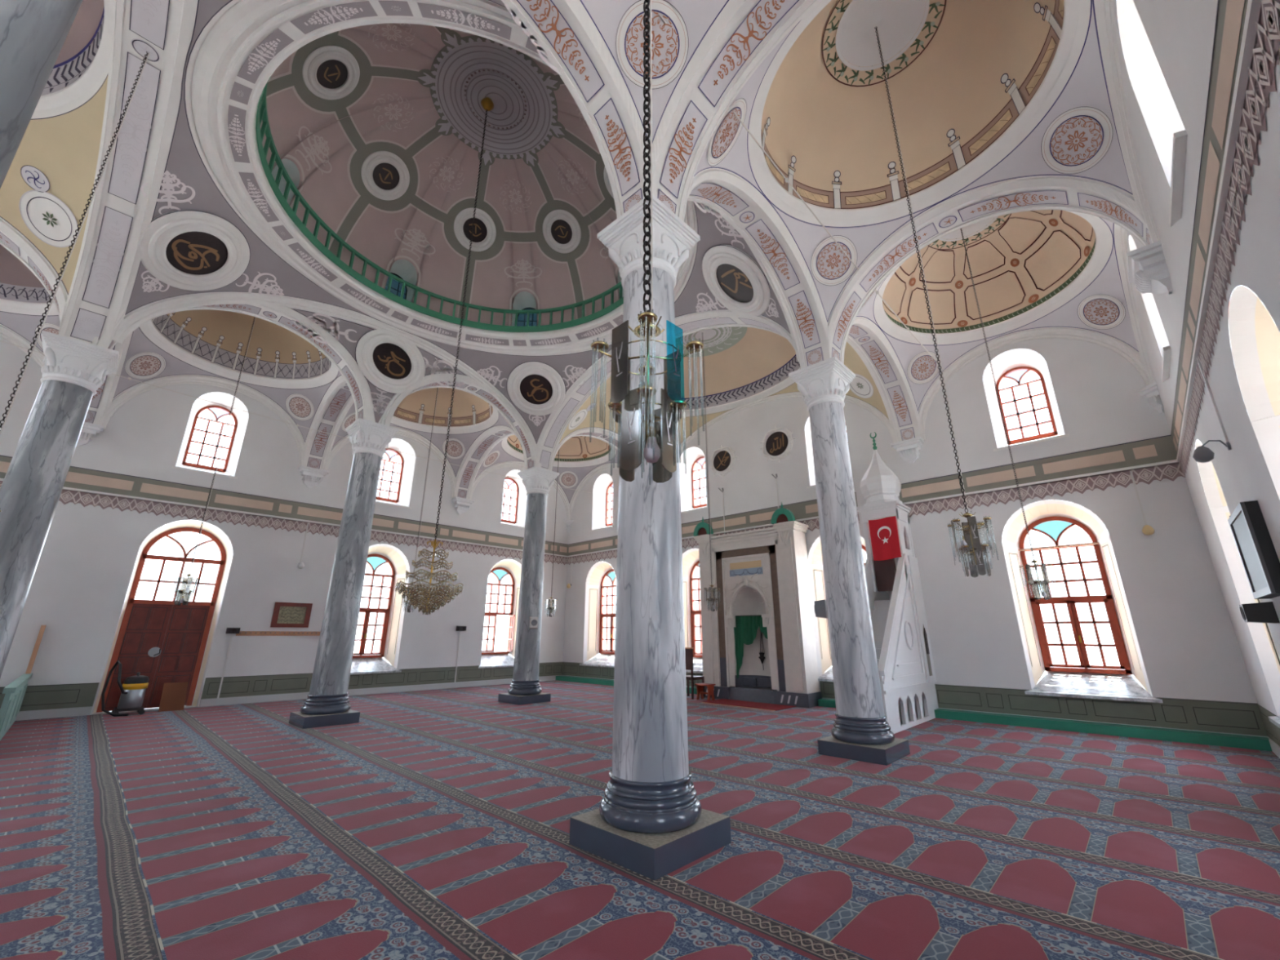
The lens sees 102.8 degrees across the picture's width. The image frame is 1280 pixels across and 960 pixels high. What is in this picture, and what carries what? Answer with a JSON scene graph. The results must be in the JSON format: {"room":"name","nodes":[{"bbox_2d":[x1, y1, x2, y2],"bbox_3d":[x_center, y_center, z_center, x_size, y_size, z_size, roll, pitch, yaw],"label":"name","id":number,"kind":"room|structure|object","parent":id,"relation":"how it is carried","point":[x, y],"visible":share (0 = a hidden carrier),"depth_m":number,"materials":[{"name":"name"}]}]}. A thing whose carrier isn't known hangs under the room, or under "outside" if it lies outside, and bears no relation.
{"room":"mosque","nodes":[
{"label":"mosque","id":0,"kind":"room"},
{"bbox_2d":[0,244,60,361],"bbox_3d":[-11.585,-3.634,8.081,3.920,3.420,4.100,-15,-23,41],"label":"ceiling","id":1,"kind":"structure","parent":0,"point":[20,318],"depth_m":9.84,"materials":[{"name":"paint"}]},
{"bbox_2d":[0,230,60,319],"bbox_3d":[-10.013,-3.247,6.396,0.470,1.710,4.120,-15,-23,41],"label":"ceiling","id":2,"kind":"structure","parent":0,"point":[5,240],"depth_m":7.53,"materials":[{"name":"paint"}]},
{"bbox_2d":[0,0,116,334],"bbox_3d":[-7.176,-4.907,4.077,7.400,3.560,4.100,-15,-23,41],"label":"ceiling","id":3,"kind":"structure","parent":0,"point":[46,187],"depth_m":6.82,"materials":[{"name":"paint"}]},
{"bbox_2d":[84,341,124,424],"bbox_3d":[-10.014,-2.334,9.412,3.940,1.710,0.500,-15,-23,41],"label":"ceiling","id":4,"kind":"structure","parent":0,"point":[99,402],"depth_m":10.62,"materials":[{"name":"paint"}]},
{"bbox_2d":[58,0,183,347],"bbox_3d":[-5.605,-3.804,5.467,7.420,2.260,0.500,-15,-23,41],"label":"ceiling","id":5,"kind":"structure","parent":0,"point":[142,26],"depth_m":6.83,"materials":[{"name":"paint"}]},
{"bbox_2d":[0,51,150,511],"bbox_3d":[-5.596,-2.085,4.962,0.306,5.838,0.305,-8,-19,25],"label":"lamp","id":6,"kind":"object","parent":5,"relation":"hanging from","point":[148,53],"visible":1,"depth_m":5.00,"materials":[{"name":"grey metal"}]},
{"bbox_2d":[102,309,355,457],"bbox_3d":[-8.573,-2.712,11.104,3.920,3.420,3.710,-15,-23,41],"label":"ceiling","id":7,"kind":"structure","parent":0,"point":[282,367],"depth_m":12.22,"materials":[{"name":"paint"}]},
{"bbox_2d":[174,316,255,605],"bbox_3d":[-8.537,-1.011,10.527,0.306,6.990,0.305,-10,-20,31],"label":"lamp","id":8,"kind":"object","parent":7,"relation":"hanging from","point":[184,597],"visible":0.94,"depth_m":9.71,"materials":[{"name":"grey metal"}]},
{"bbox_2d":[0,300,568,715],"bbox_3d":[-8.539,1.217,12.903,0.035,8.100,17.050,-15,-23,41],"label":"wall","id":9,"kind":"structure","parent":0,"point":[120,486],"depth_m":11.92,"materials":[{"name":"paint"}]},
{"bbox_2d":[75,422,104,447],"bbox_3d":[-11.338,-0.925,10.301,0.270,0.480,0.640,-15,-23,41],"label":"trim","id":10,"kind":"structure","parent":9,"relation":"attached to","point":[89,430],"depth_m":10.37,"materials":[{"name":"white"}]},
{"bbox_2d":[91,520,232,715],"bbox_3d":[-10.178,2.856,11.097,0.600,3.950,1.600,-15,-23,41],"label":"door","id":11,"kind":"structure","parent":9,"relation":"in","point":[165,642],"depth_m":11.02,"materials":[{"name":"paint"}]},
{"bbox_2d":[171,391,248,479],"bbox_3d":[-10.198,-1.053,12.224,0.710,2.055,1.180,-15,-23,41],"label":"window","id":12,"kind":"structure","parent":9,"relation":"in","point":[240,418],"depth_m":12.38,"materials":[{"name":"paint"}]},
{"bbox_2d":[235,631,319,635],"bbox_3d":[-8.447,3.675,12.221,0.095,0.100,1.950,-15,-23,41],"label":"coat rack","id":13,"kind":"object","parent":9,"relation":"attached to","point":[241,633],"visible":0.87,"depth_m":12.09,"materials":[{"name":"brown wood"}]},
{"bbox_2d":[15,675,555,720],"bbox_3d":[-8.657,4.990,11.647,0.030,0.150,16.720,-15,-23,41],"label":"baseboard","id":14,"kind":"structure","parent":9,"relation":"attached to","point":[82,711],"depth_m":11.88,"materials":[{"name":"grey"}]},
{"bbox_2d":[270,602,312,627],"bbox_3d":[-8.440,3.276,12.386,0.045,0.580,0.780,-15,-23,41],"label":"picture frame","id":15,"kind":"object","parent":9,"relation":"attached to","point":[285,615],"visible":1,"depth_m":12.37,"materials":[{"name":"brown wood"}]},
{"bbox_2d":[297,465,329,488],"bbox_3d":[-8.461,-0.044,13.189,0.270,0.480,0.640,-15,-23,41],"label":"trim","id":16,"kind":"structure","parent":9,"relation":"attached to","point":[312,477],"depth_m":13.15,"materials":[{"name":"white paint"}]},
{"bbox_2d":[350,544,409,674],"bbox_3d":[-7.337,3.482,13.998,0.710,3.395,1.740,-15,-23,41],"label":"window","id":17,"kind":"structure","parent":9,"relation":"in","point":[387,657],"depth_m":14.31,"materials":[{"name":"paint"}]},
{"bbox_2d":[375,438,415,509],"bbox_3d":[-7.349,-0.181,15.083,0.710,2.055,1.180,-15,-23,41],"label":"window","id":18,"kind":"structure","parent":9,"relation":"in","point":[403,491],"depth_m":15.37,"materials":[{"name":"glass"}]},
{"bbox_2d":[451,496,475,515],"bbox_3d":[-5.584,0.837,16.076,0.270,0.480,0.640,-15,-23,41],"label":"trim","id":19,"kind":"structure","parent":9,"relation":"attached to","point":[462,505],"depth_m":16.02,"materials":[{"name":"white"}]},
{"bbox_2d":[478,559,521,668],"bbox_3d":[-4.550,4.335,16.795,0.710,3.395,1.740,-15,-23,41],"label":"window","id":20,"kind":"structure","parent":9,"relation":"in","point":[489,659],"depth_m":17.07,"materials":[{"name":"paint"}]},
{"bbox_2d":[500,469,527,528],"bbox_3d":[-4.499,0.691,17.943,0.710,2.055,1.180,-15,-23,41],"label":"window","id":21,"kind":"structure","parent":9,"relation":"in","point":[521,498],"depth_m":18.24,"materials":[{"name":"glass"}]},
{"bbox_2d":[90,296,541,469],"bbox_3d":[-5.551,-2.146,10.930,0.500,2.250,8.200,-15,-23,41],"label":"ceiling","id":22,"kind":"structure","parent":0,"point":[343,331],"depth_m":10.40,"materials":[{"name":"paint"}]},
{"bbox_2d":[355,328,426,394],"bbox_3d":[-5.325,-2.545,10.972,0.131,1.464,1.464,-15,-23,41],"label":"roundel","id":23,"kind":"object","parent":22,"relation":"attached to","point":[389,361],"visible":1,"depth_m":10.91,"materials":[{"name":"paint"}]},
{"bbox_2d":[303,380,353,469],"bbox_3d":[-7.137,-1.454,12.300,3.940,1.710,0.500,-15,-23,41],"label":"ceiling","id":24,"kind":"structure","parent":0,"point":[335,407],"depth_m":13.29,"materials":[{"name":"paint"}]},
{"bbox_2d":[325,386,525,488],"bbox_3d":[-5.696,-1.832,13.991,3.920,3.420,3.710,-15,-23,41],"label":"ceiling","id":25,"kind":"structure","parent":0,"point":[473,418],"depth_m":15.52,"materials":[{"name":"paint"}]},
{"bbox_2d":[404,387,438,612],"bbox_3d":[-5.626,-0.120,13.449,0.306,6.990,0.305,2,-17,-8],"label":"lamp","id":26,"kind":"object","parent":25,"relation":"hanging from","point":[409,606],"visible":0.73,"depth_m":13.16,"materials":[{"name":"grey metal"}]},
{"bbox_2d":[253,22,623,335],"bbox_3d":[-2.721,-5.728,9.203,8.356,3.120,8.356,-15,-23,41],"label":"ceiling","id":27,"kind":"structure","parent":0,"point":[420,91],"depth_m":10.26,"materials":[{"name":"paint"}]},
{"bbox_2d":[271,158,299,204],"bbox_3d":[-6.455,-4.973,8.881,0.681,1.351,2.009,1,-17,-1],"label":"window","id":28,"kind":"structure","parent":27,"relation":"attached to","point":[291,167],"depth_m":9.21,"materials":[{"name":"glass"}]},
{"bbox_2d":[302,45,359,99],"bbox_3d":[-5.086,-6.710,8.405,0.909,0.618,0.796,-15,-23,41],"label":"roundel","id":29,"kind":"object","parent":27,"relation":"attached to","point":[329,72],"visible":1,"depth_m":8.37,"materials":[{"name":"paint"}]},
{"bbox_2d":[360,151,409,199],"bbox_3d":[-5.134,-6.136,10.301,0.796,0.618,0.909,-15,-23,41],"label":"roundel","id":30,"kind":"object","parent":27,"relation":"attached to","point":[384,175],"visible":1,"depth_m":10.26,"materials":[{"name":"paint"}]},
{"bbox_2d":[385,259,417,302],"bbox_3d":[-5.424,-4.199,11.431,0.679,1.351,2.009,-15,-23,41],"label":"window","id":31,"kind":"structure","parent":27,"relation":"attached to","point":[404,269],"depth_m":11.70,"materials":[{"name":"glass"}]},
{"bbox_2d":[253,77,623,332],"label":"railing","id":32,"kind":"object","parent":27,"relation":"attached to","point":[523,300],"depth_m":10.76,"materials":[{"name":"metal"}]},
{"bbox_2d":[395,97,493,614],"bbox_3d":[-2.884,-2.686,8.293,0.854,9.370,0.854,-15,-23,41],"label":"chandelier","id":33,"kind":"object","parent":27,"relation":"hanging from","point":[486,103],"visible":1,"depth_m":7.04,"materials":[{"name":"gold metal"}]},
{"bbox_2d":[453,207,496,251],"bbox_3d":[-3.767,-5.718,11.673,0.796,0.618,0.909,-15,-23,41],"label":"roundel","id":34,"kind":"object","parent":27,"relation":"attached to","point":[484,233],"visible":0.98,"depth_m":11.63,"materials":[{"name":"paint"}]},
{"bbox_2d":[542,209,581,253],"bbox_3d":[-1.786,-5.699,11.717,0.909,0.618,0.796,-15,-23,41],"label":"roundel","id":35,"kind":"object","parent":27,"relation":"attached to","point":[562,232],"visible":1,"depth_m":11.68,"materials":[{"name":"paint"}]},
{"bbox_2d":[106,0,801,466],"bbox_3d":[-2.728,-3.038,8.389,7.400,2.500,7.880,-15,-23,41],"label":"ceiling","id":36,"kind":"structure","parent":0,"point":[228,51],"depth_m":7.50,"materials":[{"name":"paint"}]},
{"bbox_2d":[139,209,250,291],"bbox_3d":[-7.123,-3.667,8.211,1.321,0.989,1.325,-15,-23,41],"label":"roundel","id":37,"kind":"object","parent":36,"relation":"attached to","point":[188,250],"visible":0.99,"depth_m":8.14,"materials":[{"name":"paint"}]},
{"bbox_2d":[506,360,565,415],"bbox_3d":[-2.585,-2.278,12.765,1.321,0.989,1.325,-15,-23,41],"label":"roundel","id":38,"kind":"object","parent":36,"relation":"attached to","point":[535,388],"visible":1,"depth_m":12.71,"materials":[{"name":"paint"}]},
{"bbox_2d":[702,244,769,316],"bbox_3d":[1.670,-3.443,8.880,1.321,0.989,1.325,-15,-23,41],"label":"roundel","id":39,"kind":"object","parent":36,"relation":"attached to","point":[732,276],"visible":0.98,"depth_m":8.78,"materials":[{"name":"paint"}]},
{"bbox_2d":[140,170,778,426],"bbox_3d":[-2.727,-3.382,8.493,7.497,1.102,8.035,-15,-23,41],"label":"ornament","id":40,"kind":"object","parent":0,"point":[166,179],"depth_m":8.72,"materials":[{"name":"white paint"}]},
{"bbox_2d":[455,430,514,498],"bbox_3d":[-4.260,-0.573,15.187,3.940,1.710,0.500,-15,-23,41],"label":"arch","id":41,"kind":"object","parent":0,"point":[467,475],"depth_m":16.16,"materials":[{"name":"paint"}]},
{"bbox_2d":[470,435,619,511],"bbox_3d":[-2.675,-0.906,17.023,3.920,3.420,4.130,-15,-23,41],"label":"ceiling","id":42,"kind":"structure","parent":0,"point":[580,456],"depth_m":18.61,"materials":[{"name":"paint"}]},
{"bbox_2d":[546,448,559,617],"bbox_3d":[-2.686,0.771,16.372,0.306,6.990,0.305,-4,-17,14],"label":"lamp","id":43,"kind":"object","parent":42,"relation":"hanging from","point":[549,608],"visible":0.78,"depth_m":15.59,"materials":[{"name":"grey metal"}]},
{"bbox_2d":[502,0,648,217],"bbox_3d":[-1.333,-3.876,4.244,0.470,1.710,3.730,-15,-23,41],"label":"arch","id":44,"kind":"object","parent":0,"point":[553,24],"depth_m":5.20,"materials":[{"name":"paint"}]},
{"bbox_2d":[573,431,619,451],"bbox_3d":[-1.102,-0.519,15.338,0.470,1.710,4.150,-15,-23,41],"label":"arch","id":45,"kind":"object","parent":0,"point":[612,441],"depth_m":15.64,"materials":[{"name":"paint"}]},
{"bbox_2d":[501,0,799,361],"bbox_3d":[-0.068,-3.646,5.924,0.050,2.250,8.200,-15,-23,41],"label":"arch","id":46,"kind":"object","parent":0,"point":[514,15],"depth_m":5.50,"materials":[{"name":"paint"}]},
{"bbox_2d":[564,0,746,191],"bbox_3d":[0.171,-5.105,3.120,3.720,3.420,3.710,-15,-23,41],"label":"ceiling","id":47,"kind":"structure","parent":0,"point":[615,28],"depth_m":5.00,"materials":[{"name":"paint"}]},
{"bbox_2d":[591,0,703,483],"bbox_3d":[0.033,-3.349,2.700,0.305,6.974,0.306,16,-23,-42],"label":"lamp","id":48,"kind":"object","parent":47,"relation":"hanging from","point":[630,408],"visible":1,"depth_m":1.75,"materials":[{"name":"grey metal"}]},
{"bbox_2d":[536,315,784,471],"bbox_3d":[0.149,-2.042,11.242,7.420,2.260,0.500,-15,-23,41],"label":"arch","id":49,"kind":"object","parent":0,"point":[548,445],"depth_m":12.78,"materials":[{"name":"paint"}]},
{"bbox_2d":[551,326,896,469],"bbox_3d":[1.734,-2.180,13.019,7.400,3.560,4.130,-15,-23,41],"label":"ceiling","id":50,"kind":"structure","parent":0,"point":[743,365],"depth_m":14.11,"materials":[{"name":"paint"}]},
{"bbox_2d":[702,332,719,611],"bbox_3d":[1.630,-0.502,12.402,0.306,7.150,0.305,-8,-19,25],"label":"lamp","id":51,"kind":"object","parent":50,"relation":"hanging from","point":[711,592],"visible":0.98,"depth_m":11.71,"materials":[{"name":"grey metal"}]},
{"bbox_2d":[652,0,815,220],"bbox_3d":[1.607,-3.846,4.316,3.740,1.710,0.500,-15,-23,41],"label":"arch","id":52,"kind":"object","parent":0,"point":[757,24],"depth_m":5.21,"materials":[{"name":"paint"}]},
{"bbox_2d":[687,178,829,368],"bbox_3d":[1.544,-2.995,7.131,0.470,1.710,3.730,-15,-23,41],"label":"arch","id":53,"kind":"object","parent":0,"point":[740,211],"depth_m":7.87,"materials":[{"name":"paint"}]},
{"bbox_2d":[847,323,919,441],"bbox_3d":[4.566,-2.070,10.164,0.470,1.710,4.150,-15,-23,41],"label":"ceiling","id":54,"kind":"structure","parent":0,"point":[888,376],"depth_m":11.20,"materials":[{"name":"paint"}]},
{"bbox_2d":[682,0,1146,358],"bbox_3d":[3.048,-4.224,6.007,3.720,3.420,3.710,-15,-23,41],"label":"ceiling","id":55,"kind":"structure","parent":0,"point":[988,97],"depth_m":6.70,"materials":[{"name":"paint"}]},
{"bbox_2d":[874,26,991,577],"bbox_3d":[3.011,-2.491,5.537,0.306,6.990,0.305,-6,-18,20],"label":"lamp","id":56,"kind":"object","parent":55,"relation":"hanging from","point":[971,542],"visible":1,"depth_m":4.72,"materials":[{"name":"grey metal"}]},
{"bbox_2d":[562,313,1268,737],"bbox_3d":[3.066,1.441,13.544,15.920,8.100,0.035,-15,-23,41],"label":"wall","id":57,"kind":"structure","parent":0,"point":[1192,656],"depth_m":9.63,"materials":[{"name":"paint"}]},
{"bbox_2d":[0,340,613,496],"bbox_3d":[-6.439,-1.039,11.896,0.037,0.365,16.386,-15,-22,40],"label":"cable","id":58,"kind":"object","parent":57,"relation":"attached to","point":[128,378],"visible":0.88,"depth_m":10.58,"materials":[{"name":"white plastic"}]},
{"bbox_2d":[0,0,1159,519],"bbox_3d":[-2.790,-2.894,8.429,15.900,2.248,17.030,-15,-23,41],"label":"trim","id":59,"kind":"structure","parent":57,"relation":"attached to","point":[1147,375],"depth_m":10.26,"materials":[{"name":"paint"}]},
{"bbox_2d":[579,561,616,667],"bbox_3d":[-1.145,4.481,17.250,1.740,3.395,0.710,-15,-23,41],"label":"window","id":60,"kind":"structure","parent":57,"relation":"in","point":[594,616],"depth_m":17.60,"materials":[{"name":"paint"}]},
{"bbox_2d":[589,473,613,531],"bbox_3d":[-1.136,0.825,18.356,1.180,2.055,0.710,-15,-23,41],"label":"window","id":61,"kind":"structure","parent":57,"relation":"in","point":[602,485],"depth_m":18.67,"materials":[{"name":"glass"}]},
{"bbox_2d":[682,548,702,673],"bbox_3d":[1.750,3.689,14.607,1.740,3.395,0.710,-15,-23,41],"label":"window","id":62,"kind":"structure","parent":57,"relation":"in","point":[691,558],"depth_m":15.10,"materials":[{"name":"paint"}]},
{"bbox_2d":[679,446,706,513],"bbox_3d":[1.760,0.033,15.713,1.180,2.055,0.710,-15,-23,41],"label":"window","id":63,"kind":"structure","parent":57,"relation":"in","point":[688,460],"depth_m":16.04,"materials":[{"name":"glass"}]},
{"bbox_2d":[708,444,737,477],"bbox_3d":[2.397,-0.549,14.845,1.002,1.002,0.098,-15,-23,41],"label":"roundel","id":64,"kind":"object","parent":57,"relation":"attached to","point":[722,462],"visible":1,"depth_m":14.82,"materials":[{"name":"paint"}]},
{"bbox_2d":[759,425,795,462],"bbox_3d":[3.679,-0.967,13.696,1.062,1.062,0.098,-15,-23,41],"label":"roundel","id":65,"kind":"object","parent":57,"relation":"attached to","point":[777,443],"visible":1,"depth_m":13.67,"materials":[{"name":"paint"}]},
{"bbox_2d":[804,416,853,488],"bbox_3d":[4.836,-0.809,12.904,1.180,2.055,0.710,-15,-23,41],"label":"window","id":66,"kind":"structure","parent":57,"relation":"in","point":[807,427],"depth_m":13.09,"materials":[{"name":"paint"}]},
{"bbox_2d":[808,536,866,681],"bbox_3d":[4.827,2.847,11.798,1.740,3.395,0.710,-15,-23,41],"label":"window","id":67,"kind":"structure","parent":57,"relation":"in","point":[815,560],"depth_m":12.11,"materials":[{"name":"paint"}]},
{"bbox_2d":[890,436,924,463],"bbox_3d":[5.884,-0.611,11.193,0.610,0.480,0.270,-15,-23,41],"label":"trim","id":68,"kind":"structure","parent":57,"relation":"attached to","point":[908,450],"depth_m":11.15,"materials":[{"name":"white paint"}]},
{"bbox_2d":[555,675,1271,751],"bbox_3d":[2.965,5.222,12.300,15.880,0.140,0.300,-15,-23,41],"label":"trim","id":69,"kind":"structure","parent":57,"relation":"attached to","point":[1250,742],"depth_m":8.19,"materials":[{"name":"green paint"}]},
{"bbox_2d":[982,348,1069,451],"bbox_3d":[7.695,-1.592,10.293,1.180,2.055,0.710,-15,-23,41],"label":"window","id":70,"kind":"structure","parent":57,"relation":"in","point":[1014,365],"depth_m":10.46,"materials":[{"name":"paint"}]},
{"bbox_2d":[1001,499,1163,702],"bbox_3d":[7.686,2.065,9.187,1.740,3.395,0.710,-15,-23,41],"label":"window","id":71,"kind":"structure","parent":57,"relation":"in","point":[1052,518],"depth_m":9.20,"materials":[{"name":"paint"}]},
{"bbox_2d":[1129,471,1154,535],"bbox_3d":[8.338,0.365,8.519,0.150,1.125,0.174,-15,-23,41],"label":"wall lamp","id":72,"kind":"object","parent":57,"relation":"attached to","point":[1147,530],"visible":1,"depth_m":8.48,"materials":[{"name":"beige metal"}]},
{"bbox_2d":[1134,382,1164,413],"bbox_3d":[8.728,-1.366,8.673,0.160,0.480,0.380,1,-17,-1],"label":"trim","id":73,"kind":"structure","parent":57,"relation":"attached to","point":[1151,391],"depth_m":8.65,"materials":[{"name":"white paint"}]},
{"bbox_2d":[829,186,1159,362],"bbox_3d":[4.484,-2.966,7.203,3.740,1.710,0.500,-15,-23,41],"label":"arch","id":74,"kind":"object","parent":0,"point":[993,205],"depth_m":7.22,"materials":[{"name":"paint"}]},
{"bbox_2d":[842,208,1146,428],"bbox_3d":[6.070,-3.299,9.040,3.720,3.420,4.130,-15,-23,41],"label":"ceiling","id":75,"kind":"structure","parent":0,"point":[1063,270],"depth_m":10.00,"materials":[{"name":"paint"}]},
{"bbox_2d":[657,13,945,370],"bbox_3d":[3.417,-3.372,7.994,0.037,0.277,9.232,-16,-23,42],"label":"cable","id":76,"kind":"object","parent":75,"relation":"attached to","point":[786,180],"visible":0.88,"depth_m":6.86,"materials":[{"name":"white plastic"}]},
{"bbox_2d":[960,228,1052,599],"bbox_3d":[5.886,-1.598,8.465,0.306,6.990,0.305,4,-17,-13],"label":"lamp","id":77,"kind":"object","parent":75,"relation":"hanging from","point":[1045,592],"visible":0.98,"depth_m":7.61,"materials":[{"name":"grey metal"}]},
{"bbox_2d":[1113,0,1279,746],"bbox_3d":[2.946,-1.925,2.418,0.035,8.100,17.050,-15,-23,41],"label":"wall","id":78,"kind":"structure","parent":0,"point":[1219,60],"depth_m":3.87,"materials":[{"name":"paint"}]},
{"bbox_2d":[1126,240,1172,294],"bbox_3d":[5.730,-2.259,5.746,0.270,0.480,0.640,-15,-23,41],"label":"trim","id":79,"kind":"structure","parent":78,"relation":"attached to","point":[1147,268],"depth_m":5.62,"materials":[{"name":"white"}]},
{"bbox_2d":[1116,0,1187,226],"bbox_3d":[4.594,-3.437,4.219,0.710,2.055,1.180,-15,-23,41],"label":"window","id":80,"kind":"structure","parent":78,"relation":"in","point":[1168,134],"depth_m":4.74,"materials":[{"name":"paint"}]},
{"bbox_2d":[1128,235,1231,382],"bbox_3d":[7.381,-2.584,7.016,0.710,2.055,1.180,-15,-23,41],"label":"window","id":81,"kind":"structure","parent":78,"relation":"in","point":[1150,305],"depth_m":7.45,"materials":[{"name":"glass"}]},
{"bbox_2d":[1192,356,1231,462],"bbox_3d":[5.611,-0.724,5.151,0.264,1.125,0.150,-15,-23,41],"label":"wall lamp","id":82,"kind":"object","parent":78,"relation":"attached to","point":[1202,454],"visible":0.98,"depth_m":5.02,"materials":[{"name":"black metal"}]},
{"bbox_2d":[1195,439,1279,728],"bbox_3d":[7.372,1.073,5.910,0.710,3.395,1.740,-15,-23,41],"label":"window","id":83,"kind":"structure","parent":78,"relation":"in","point":[1260,633],"depth_m":6.58,"materials":[{"name":"paint"}]},
{"bbox_2d":[1227,500,1279,599],"bbox_3d":[5.776,0.680,4.790,0.105,0.800,1.020,-15,-23,41],"label":"television","id":84,"kind":"object","parent":78,"relation":"attached to","point":[1256,550],"visible":1,"depth_m":4.54,"materials":[{"name":"black plastic"}]},
{"bbox_2d":[1228,285,1279,499],"bbox_3d":[4.585,0.219,3.113,0.710,3.395,1.740,-15,-23,41],"label":"window","id":85,"kind":"structure","parent":78,"relation":"in","point":[1254,335],"depth_m":3.99,"materials":[{"name":"paint"}]},
{"bbox_2d":[1239,601,1279,623],"bbox_3d":[6.144,1.322,5.080,0.210,0.200,0.260,-15,-23,41],"label":"wall speaker","id":86,"kind":"object","parent":78,"relation":"attached to","point":[1259,612],"visible":1,"depth_m":5.00,"materials":[{"name":"black plastic"}]},
{"bbox_3d":[-2.807,3.648,6.450,17.300,0.238,18.430,-15,-23,41],"label":"floor","id":87,"kind":"structure","parent":0,"visible":0},
{"bbox_2d":[0,680,1279,959],"bbox_3d":[-2.806,3.528,6.486,15.900,0.012,17.030,-15,-23,41],"label":"carpet","id":88,"kind":"object","parent":87,"relation":"on","point":[433,824],"visible":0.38,"depth_m":3.84,"materials":[{"name":"red carpet"}]},
{"bbox_2d":[0,625,46,740],"bbox_3d":[-9.847,2.406,6.311,2.745,2.000,6.494,0,-17,0],"label":"enclosure","id":89,"kind":"object","parent":88,"relation":"on","point":[15,692],"visible":1,"depth_m":7.79,"materials":[{"name":"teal wood"}]},
{"bbox_2d":[0,0,82,188],"bbox_3d":[-2.791,-0.824,1.755,0.860,5.580,0.860,-15,-23,41],"label":"marble column","id":90,"kind":"structure","parent":88,"relation":"on","point":[33,33],"depth_m":2.11,"materials":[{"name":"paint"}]},
{"bbox_2d":[0,330,119,678],"bbox_3d":[-8.438,0.721,6.910,0.860,5.580,0.860,-15,-23,41],"label":"marble column","id":91,"kind":"structure","parent":88,"relation":"on","point":[73,371],"depth_m":7.06,"materials":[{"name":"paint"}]},
{"bbox_2d":[101,660,149,716],"bbox_3d":[-9.884,4.000,9.852,0.557,0.996,0.667,-15,-23,41],"label":"vacuum cleaner","id":92,"kind":"object","parent":88,"relation":"on","point":[133,689],"visible":1,"depth_m":9.80,"materials":[{"name":"silver metal"}]},
{"bbox_2d":[158,681,188,711],"bbox_3d":[-9.570,4.443,10.485,0.320,0.520,0.380,-15,-23,41],"label":"cardboard sheet","id":93,"kind":"object","parent":88,"relation":"on","point":[173,697],"visible":1,"depth_m":10.47,"materials":[{"name":"brown cardboard"}]},
{"bbox_2d":[288,417,399,728],"bbox_3d":[-5.561,1.601,9.797,0.860,5.580,0.860,-15,-23,41],"label":"marble column","id":94,"kind":"structure","parent":88,"relation":"on","point":[326,704],"depth_m":9.47,"materials":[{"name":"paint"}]},
{"bbox_2d":[497,466,559,705],"bbox_3d":[-2.683,2.482,12.684,0.860,5.580,0.860,-15,-23,41],"label":"marble column","id":95,"kind":"structure","parent":88,"relation":"on","point":[525,688],"depth_m":12.37,"materials":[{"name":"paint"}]},
{"bbox_2d":[568,194,731,880],"bbox_3d":[0.086,0.057,4.642,0.860,5.580,0.860,-15,-23,41],"label":"marble column","id":96,"kind":"structure","parent":88,"relation":"on","point":[650,821],"depth_m":4.01,"materials":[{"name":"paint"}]},
{"bbox_2d":[684,647,704,699],"bbox_3d":[1.255,4.842,12.871,0.540,1.190,0.490,-15,-23,41],"label":"wooden chair","id":97,"kind":"object","parent":88,"relation":"on","point":[688,651],"visible":0.59,"depth_m":12.69,"materials":[{"name":"brown wood"}]},
{"bbox_2d":[694,683,715,701],"bbox_3d":[1.579,5.112,12.328,0.400,0.360,0.300,-15,-23,41],"label":"wooden stool","id":98,"kind":"object","parent":88,"relation":"on","point":[710,686],"visible":0.98,"depth_m":12.30,"materials":[{"name":"brown wood"}]},
{"bbox_2d":[702,698,795,711],"bbox_3d":[2.392,5.025,11.436,1.910,0.014,0.890,-15,-23,41],"label":"rug","id":99,"kind":"object","parent":88,"relation":"on","point":[772,707],"visible":1,"depth_m":11.32,"materials":[{"name":"red carpet"}]},
{"bbox_2d":[693,502,822,707],"bbox_3d":[2.788,3.032,12.762,3.000,4.600,0.750,-15,-23,41],"label":"mihrab","id":100,"kind":"object","parent":88,"relation":"on","point":[773,562],"visible":1,"depth_m":12.43,"materials":[{"name":"stone"}]},
{"bbox_2d":[733,614,768,679],"bbox_3d":[2.726,4.062,12.387,1.008,1.510,0.044,-15,-23,41],"label":"curtain","id":101,"kind":"object","parent":100,"relation":"hanging from","point":[746,627],"visible":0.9,"depth_m":12.57,"materials":[{"name":"green fabric"}]},
{"bbox_2d":[788,356,910,765],"bbox_3d":[2.963,0.937,7.529,0.860,5.580,0.860,-15,-23,41],"label":"marble column","id":102,"kind":"structure","parent":88,"relation":"on","point":[861,731],"depth_m":7.15,"materials":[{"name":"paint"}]},
{"bbox_2d":[813,599,827,618],"bbox_3d":[2.635,1.885,7.454,0.160,0.260,0.200,-7,-18,23],"label":"wall speaker","id":103,"kind":"object","parent":102,"relation":"attached to","point":[820,607],"visible":0.99,"depth_m":7.37,"materials":[{"name":"grey plastic"}]},
{"bbox_2d":[856,431,938,733],"bbox_3d":[4.599,1.542,10.003,0.820,5.864,2.780,-15,-23,41],"label":"minbar","id":104,"kind":"object","parent":88,"relation":"on","point":[907,676],"visible":0.8,"depth_m":9.90,"materials":[{"name":"white stone"}]},
{"bbox_2d":[866,515,901,560],"bbox_3d":[4.969,1.187,10.378,0.580,0.872,0.020,-15,-23,41],"label":"flag","id":105,"kind":"object","parent":104,"relation":"attached to","point":[885,542],"visible":1,"depth_m":10.37,"materials":[{"name":"red fabric"}]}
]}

